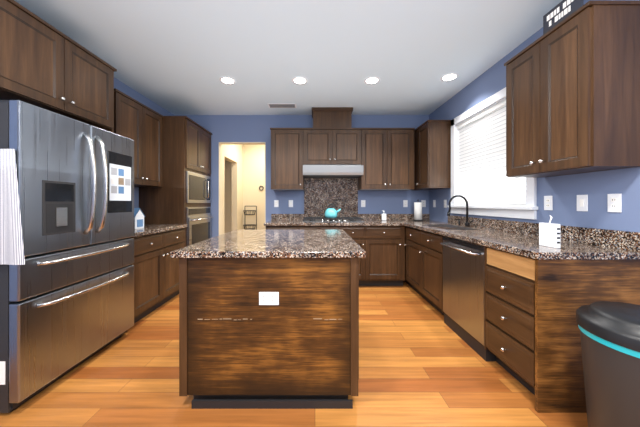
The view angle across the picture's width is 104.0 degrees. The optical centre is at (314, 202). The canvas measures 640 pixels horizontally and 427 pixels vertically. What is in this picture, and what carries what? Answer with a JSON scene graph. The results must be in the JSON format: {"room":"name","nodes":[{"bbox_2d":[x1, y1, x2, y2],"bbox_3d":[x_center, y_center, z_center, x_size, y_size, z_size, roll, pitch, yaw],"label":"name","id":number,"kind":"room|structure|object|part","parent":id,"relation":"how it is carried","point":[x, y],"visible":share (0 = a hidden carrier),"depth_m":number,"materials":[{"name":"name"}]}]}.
{"room":"kitchen","nodes":[
{"label":"kitchen","id":0,"kind":"room"},
{"bbox_2d":[114,77,174,207],"bbox_3d":[-2.390,-0.130,0.875,0.120,2.660,6.550,0,0,0],"label":"wall","id":1,"kind":"structure","parent":0,"point":[119,85],"depth_m":3.28,"materials":[{"name":"blue paint"}]},
{"bbox_2d":[0,0,116,132],"bbox_3d":[-2.069,-0.020,1.851,0.517,2.440,0.941,0,0,0],"label":"upper cabinet","id":2,"kind":"object","parent":1,"relation":"attached to","point":[45,65],"visible":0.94,"depth_m":1.76,"materials":[{"name":"brown wood"}]},
{"bbox_2d":[114,88,162,186],"bbox_3d":[-2.149,-0.680,2.905,0.357,0.940,0.790,0,0,0],"label":"upper cabinet","id":3,"kind":"object","parent":1,"relation":"attached to","point":[138,123],"visible":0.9,"depth_m":2.91,"materials":[{"name":"brown wood"}]},
{"bbox_2d":[222,145,264,233],"bbox_3d":[-0.815,-0.130,4.275,1.570,2.660,0.010,0,0,0],"label":"wall","id":4,"kind":"structure","parent":0,"point":[243,173],"depth_m":4.26,"materials":[{"name":"beige paint"}]},
{"bbox_2d":[15,0,561,114],"bbox_3d":[-0.220,-1.500,2.415,4.460,0.080,9.870,0,0,0],"label":"ceiling","id":5,"kind":"structure","parent":0,"point":[178,57],"depth_m":2.33,"materials":[{"name":"white paint"}]},
{"bbox_2d":[219,77,235,84],"bbox_3d":[-1.040,-1.455,2.980,0.190,0.006,0.190,0,0,0],"label":"recessed light","id":6,"kind":"object","parent":5,"relation":"in","point":[228,80],"visible":1,"depth_m":2.97,"materials":[{"name":"white"}]},
{"bbox_2d":[267,103,296,107],"bbox_3d":[-0.490,-1.454,3.740,0.420,0.008,0.160,0,0,0],"label":"ceiling vent","id":7,"kind":"object","parent":5,"relation":"in","point":[281,105],"visible":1,"depth_m":3.72,"materials":[{"name":"white metal"}]},
{"bbox_2d":[292,77,307,84],"bbox_3d":[-0.180,-1.455,2.980,0.190,0.006,0.190,0,0,0],"label":"recessed light","id":8,"kind":"object","parent":5,"relation":"in","point":[299,80],"visible":1,"depth_m":2.97,"materials":[{"name":"white"}]},
{"bbox_2d":[364,77,379,84],"bbox_3d":[0.680,-1.455,2.980,0.190,0.006,0.190,0,0,0],"label":"recessed light","id":9,"kind":"object","parent":5,"relation":"in","point":[372,80],"visible":1,"depth_m":2.97,"materials":[{"name":"white glass"}]},
{"bbox_2d":[440,73,458,81],"bbox_3d":[1.560,-1.455,2.900,0.190,0.006,0.190,0,0,0],"label":"recessed light","id":10,"kind":"object","parent":5,"relation":"in","point":[449,77],"visible":1,"depth_m":2.90,"materials":[{"name":"white glass"}]},
{"bbox_2d":[0,281,587,426],"bbox_3d":[-0.220,1.230,2.415,4.460,0.060,9.870,0,0,0],"label":"floor","id":11,"kind":"structure","parent":0,"point":[422,363],"depth_m":1.62,"materials":[{"name":"brown wood"}]},
{"bbox_2d":[0,100,133,412],"bbox_3d":[-1.945,0.307,1.850,0.730,1.785,0.900,0,0,0],"label":"fridge","id":12,"kind":"object","parent":11,"relation":"on","point":[66,297],"visible":0.96,"depth_m":1.64,"materials":[{"name":"grey metal"}]},
{"bbox_2d":[0,149,24,264],"bbox_3d":[-1.795,0.020,1.378,0.390,0.640,0.012,0,0,0],"label":"towel","id":13,"kind":"object","parent":12,"relation":"hanging from","point":[11,246],"visible":0.96,"depth_m":1.38,"materials":[{"name":"white fabric"}]},
{"bbox_2d":[129,228,184,322],"bbox_3d":[-1.999,0.761,2.812,0.657,0.878,0.975,0,0,0],"label":"base cabinet","id":14,"kind":"object","parent":11,"relation":"on","point":[156,275],"visible":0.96,"depth_m":2.69,"materials":[{"name":"brown wood"}]},
{"bbox_2d":[134,224,186,236],"bbox_3d":[-2.006,0.250,2.812,0.643,0.140,0.973,0,0,0],"label":"countertop","id":15,"kind":"structure","parent":14,"relation":"on","point":[147,229],"depth_m":2.84,"materials":[{"name":"stone"}]},
{"bbox_2d":[134,208,144,228],"bbox_3d":[-1.950,0.167,2.740,0.068,0.223,0.180,0,0,0],"label":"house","id":16,"kind":"object","parent":15,"relation":"on","point":[139,215],"visible":0.77,"depth_m":2.73,"materials":[{"name":"white plastic"}]},
{"bbox_2d":[139,116,213,246],"bbox_3d":[-1.982,0.025,3.725,0.693,2.350,0.846,0,0,0],"label":"tall cabinet","id":17,"kind":"object","parent":11,"relation":"on","point":[182,195],"visible":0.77,"depth_m":3.31,"materials":[{"name":"brown wood"}]},
{"bbox_3d":[-1.683,0.135,3.725,0.095,1.130,0.746,0,0,0],"label":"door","id":18,"kind":"part","parent":17,"relation":"part of","materials":[{"name":"silver metal"}]},
{"bbox_2d":[243,206,256,229],"bbox_3d":[-1.450,0.631,5.540,0.286,1.138,0.226,0,0,0],"label":"stand","id":19,"kind":"object","parent":11,"relation":"on","point":[252,225],"visible":0.52,"depth_m":5.54,"materials":[{"name":"black metal"}]},
{"bbox_2d":[171,230,365,408],"bbox_3d":[-0.270,0.740,2.042,1.130,0.920,1.205,0,0,0],"label":"kitchen island","id":20,"kind":"object","parent":11,"relation":"on","point":[268,319],"visible":1,"depth_m":1.47,"materials":[{"name":"brown wood"}]},
{"bbox_2d":[259,292,278,304],"bbox_3d":[-0.270,0.560,1.464,0.116,0.076,0.008,0,0,0],"label":"outlet","id":21,"kind":"object","parent":20,"relation":"attached to","point":[265,298],"depth_m":1.46,"materials":[{"name":"white plastic"}]},
{"bbox_2d":[266,226,297,229],"bbox_3d":[-0.470,0.761,3.837,0.460,0.878,0.622,0,0,0],"label":"base cabinet","id":22,"kind":"object","parent":11,"relation":"on","point":[267,227],"depth_m":3.53,"materials":[{"name":"brown wood"}]},
{"bbox_2d":[298,226,341,229],"bbox_3d":[0.055,0.761,3.837,0.590,0.878,0.622,0,0,0],"label":"base cabinet","id":23,"kind":"object","parent":11,"relation":"on","point":[299,227],"depth_m":3.53,"materials":[{"name":"brown wood"}]},
{"bbox_2d":[342,226,365,285],"bbox_3d":[0.530,0.761,3.837,0.360,0.878,0.622,0,0,0],"label":"base cabinet","id":24,"kind":"object","parent":11,"relation":"on","point":[357,233],"depth_m":3.53,"materials":[{"name":"brown wood"}]},
{"bbox_2d":[366,226,404,285],"bbox_3d":[0.994,0.761,3.837,0.568,0.878,0.622,0,0,0],"label":"base cabinet","id":25,"kind":"object","parent":11,"relation":"on","point":[382,263],"depth_m":3.54,"materials":[{"name":"brown wood"}]},
{"bbox_2d":[264,178,445,225],"bbox_3d":[0.584,-0.044,3.826,2.608,0.728,0.643,0,0,0],"label":"countertop","id":26,"kind":"structure","parent":25,"relation":"on","point":[321,195],"depth_m":4.13,"materials":[{"name":"stone"}]},
{"bbox_2d":[303,217,363,222],"bbox_3d":[0.265,0.251,3.809,0.880,0.055,0.501,0,0,0],"label":"cooktop","id":27,"kind":"object","parent":26,"relation":"in","point":[314,220],"visible":0.98,"depth_m":3.60,"materials":[{"name":"black glass"}]},
{"bbox_2d":[325,204,340,217],"bbox_3d":[0.274,0.116,3.830,0.254,0.213,0.196,0,0,0],"label":"kettle","id":28,"kind":"object","parent":27,"relation":"on","point":[330,212],"visible":1,"depth_m":3.77,"materials":[{"name":"teal metal"}]},
{"bbox_2d":[381,211,385,219],"bbox_3d":[1.100,0.199,3.990,0.070,0.158,0.044,0,0,0],"label":"soap dispenser","id":29,"kind":"object","parent":26,"relation":"on","point":[383,216],"visible":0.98,"depth_m":3.97,"materials":[{"name":"white plastic"}]},
{"bbox_2d":[413,200,422,220],"bbox_3d":[1.620,0.111,3.930,0.150,0.335,0.150,0,0,0],"label":"paper towel","id":30,"kind":"object","parent":26,"relation":"on","point":[417,211],"visible":1,"depth_m":3.88,"materials":[{"name":"white paper"}]},
{"bbox_2d":[403,224,458,293],"bbox_3d":[1.582,0.761,3.269,0.612,0.878,0.498,0,0,0],"label":"base cabinet","id":31,"kind":"object","parent":11,"relation":"on","point":[411,244],"depth_m":3.32,"materials":[{"name":"brown wood"}]},
{"bbox_2d":[419,228,479,315],"bbox_3d":[1.582,0.761,2.766,0.612,0.878,0.508,0,0,0],"label":"base cabinet","id":32,"kind":"object","parent":11,"relation":"on","point":[430,249],"depth_m":2.77,"materials":[{"name":"brown wood"}]},
{"bbox_2d":[440,236,494,360],"bbox_3d":[1.308,0.764,2.200,0.165,0.872,0.614,0,0,0],"label":"dishwasher","id":33,"kind":"object","parent":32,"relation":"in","point":[463,286],"visible":0.83,"depth_m":2.13,"materials":[{"name":"silver metal"}]},
{"bbox_2d":[484,246,639,412],"bbox_3d":[1.582,0.761,1.659,0.613,0.878,0.458,0,0,0],"label":"base cabinet","id":34,"kind":"object","parent":11,"relation":"on","point":[532,340],"depth_m":1.43,"materials":[{"name":"brown wood"}]},
{"bbox_2d":[405,215,639,259],"bbox_3d":[1.571,0.245,2.457,0.633,0.150,2.093,0,0,0],"label":"countertop","id":35,"kind":"structure","parent":34,"relation":"on","point":[522,239],"depth_m":1.73,"materials":[{"name":"stone"}]},
{"bbox_2d":[447,195,473,226],"bbox_3d":[1.695,0.091,2.993,0.261,0.374,0.275,0,0,0],"label":"faucet","id":36,"kind":"object","parent":35,"relation":"on","point":[467,223],"visible":0.94,"depth_m":2.95,"materials":[{"name":"black"}]},
{"bbox_2d":[539,216,559,247],"bbox_3d":[1.500,0.176,1.600,0.024,0.203,0.120,0,0,0],"label":"tissue box","id":37,"kind":"object","parent":35,"relation":"on","point":[549,234],"visible":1,"depth_m":1.59,"materials":[{"name":"white"}]},
{"bbox_2d":[576,301,639,426],"bbox_3d":[1.460,0.848,1.100,0.432,0.705,0.432,0,0,0],"label":"trash bin","id":38,"kind":"object","parent":11,"relation":"on","point":[610,337],"visible":1,"depth_m":1.08,"materials":[{"name":"grey plastic"}]},
{"bbox_2d":[175,115,428,237],"bbox_3d":[-0.220,-0.130,4.210,4.460,2.660,0.120,0,0,0],"label":"wall","id":39,"kind":"structure","parent":0,"point":[238,128],"depth_m":4.15,"materials":[{"name":"blue paint"}]},
{"bbox_2d":[219,142,265,234],"bbox_3d":[-1.210,0.095,4.210,0.780,2.210,0.122,0,0,0],"label":"door frame","id":40,"kind":"structure","parent":39,"relation":"attached to","point":[220,173],"depth_m":4.19,"materials":[{"name":"beige"}]},
{"bbox_2d":[274,200,278,206],"bbox_3d":[-0.640,0.010,4.144,0.072,0.116,0.008,0,0,0],"label":"electrical outlet","id":41,"kind":"object","parent":39,"relation":"attached to","point":[276,203],"visible":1,"depth_m":4.14,"materials":[{"name":"white plastic"}]},
{"bbox_2d":[270,128,305,189],"bbox_3d":[-0.430,-0.680,3.989,0.500,0.940,0.318,0,0,0],"label":"upper cabinet","id":42,"kind":"object","parent":39,"relation":"attached to","point":[288,145],"depth_m":3.84,"materials":[{"name":"brown wood"}]},
{"bbox_2d":[312,107,352,127],"bbox_3d":[0.265,-1.305,3.979,0.630,0.306,0.338,0,0,0],"label":"hood chimney","id":43,"kind":"object","parent":39,"relation":"attached to","point":[331,117],"visible":0.89,"depth_m":3.83,"materials":[{"name":"brown wood"}]},
{"bbox_2d":[303,165,363,177],"bbox_3d":[0.265,-0.499,3.897,0.886,0.178,0.502,0,0,0],"label":"range hood","id":44,"kind":"object","parent":39,"relation":"attached to","point":[333,171],"visible":1,"depth_m":3.65,"materials":[{"name":"silver metal"}]},
{"bbox_2d":[306,128,361,164],"bbox_3d":[0.265,-0.870,3.989,0.890,0.560,0.318,0,0,0],"label":"upper cabinet","id":45,"kind":"object","parent":39,"relation":"attached to","point":[324,146],"depth_m":3.84,"materials":[{"name":"brown wood"}]},
{"bbox_2d":[358,128,414,189],"bbox_3d":[1.120,-0.680,3.989,0.820,0.940,0.318,0,0,0],"label":"upper cabinet","id":46,"kind":"object","parent":39,"relation":"attached to","point":[384,157],"depth_m":3.84,"materials":[{"name":"brown wood"}]},
{"bbox_2d":[403,200,407,206],"bbox_3d":[1.500,0.010,4.144,0.072,0.116,0.008,0,0,0],"label":"electrical outlet","id":47,"kind":"object","parent":39,"relation":"attached to","point":[405,203],"visible":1,"depth_m":4.14,"materials":[{"name":"white plastic"}]},
{"bbox_2d":[421,200,425,206],"bbox_3d":[1.800,0.010,4.144,0.072,0.116,0.008,0,0,0],"label":"electrical outlet","id":48,"kind":"object","parent":39,"relation":"attached to","point":[423,203],"visible":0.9,"depth_m":4.14,"materials":[{"name":"white plastic"}]},
{"bbox_2d":[429,0,639,231],"bbox_3d":[1.950,-0.130,0.875,0.120,2.660,6.550,0,0,0],"label":"wall","id":49,"kind":"structure","parent":0,"point":[597,188],"depth_m":1.89,"materials":[{"name":"blue paint"}]},
{"bbox_2d":[413,120,450,189],"bbox_3d":[1.709,-0.680,3.804,0.357,0.940,0.688,0,0,0],"label":"upper cabinet","id":50,"kind":"object","parent":49,"relation":"attached to","point":[432,154],"visible":0.98,"depth_m":3.47,"materials":[{"name":"brown wood"}]},
{"bbox_2d":[448,87,537,218],"bbox_3d":[1.921,-0.497,2.785,0.177,1.275,1.350,0,0,0],"label":"window","id":51,"kind":"structure","parent":49,"relation":"in","point":[529,209],"depth_m":2.75,"materials":[{"name":"white"}]},
{"bbox_2d":[457,99,525,204],"bbox_3d":[1.923,-0.506,2.785,0.055,1.061,1.112,0,0,0],"label":"window blind","id":52,"kind":"object","parent":51,"relation":"attached to","point":[483,179],"visible":0.62,"depth_m":2.78,"materials":[{"name":"white plastic"}]},
{"bbox_2d":[544,196,552,209],"bbox_3d":[1.884,0.000,2.020,0.008,0.116,0.072,0,0,0],"label":"electrical outlet","id":53,"kind":"object","parent":49,"relation":"attached to","point":[548,202],"visible":1,"depth_m":2.02,"materials":[{"name":"white plastic"}]},
{"bbox_2d":[504,1,639,177],"bbox_3d":[1.709,-0.680,1.742,0.357,0.940,0.645,0,0,0],"label":"upper cabinet","id":54,"kind":"object","parent":49,"relation":"attached to","point":[573,93],"visible":1,"depth_m":1.50,"materials":[{"name":"brown wood"}]},
{"bbox_2d":[543,0,583,34],"bbox_3d":[1.579,-1.218,1.600,0.022,0.133,0.240,0,0,0],"label":"sign","id":55,"kind":"object","parent":54,"relation":"on","point":[562,10],"visible":0.98,"depth_m":1.60,"materials":[{"name":"grey"}]},
{"bbox_2d":[577,195,587,210],"bbox_3d":[1.884,0.000,1.764,0.008,0.116,0.072,0,0,0],"label":"light switch","id":56,"kind":"object","parent":49,"relation":"attached to","point":[582,202],"visible":1,"depth_m":1.76,"materials":[{"name":"white plastic"}]},
{"bbox_2d":[608,194,621,211],"bbox_3d":[1.884,0.000,1.574,0.008,0.116,0.072,0,0,0],"label":"electrical outlet","id":57,"kind":"object","parent":49,"relation":"attached to","point":[614,202],"visible":1,"depth_m":1.57,"materials":[{"name":"white plastic"}]}
]}

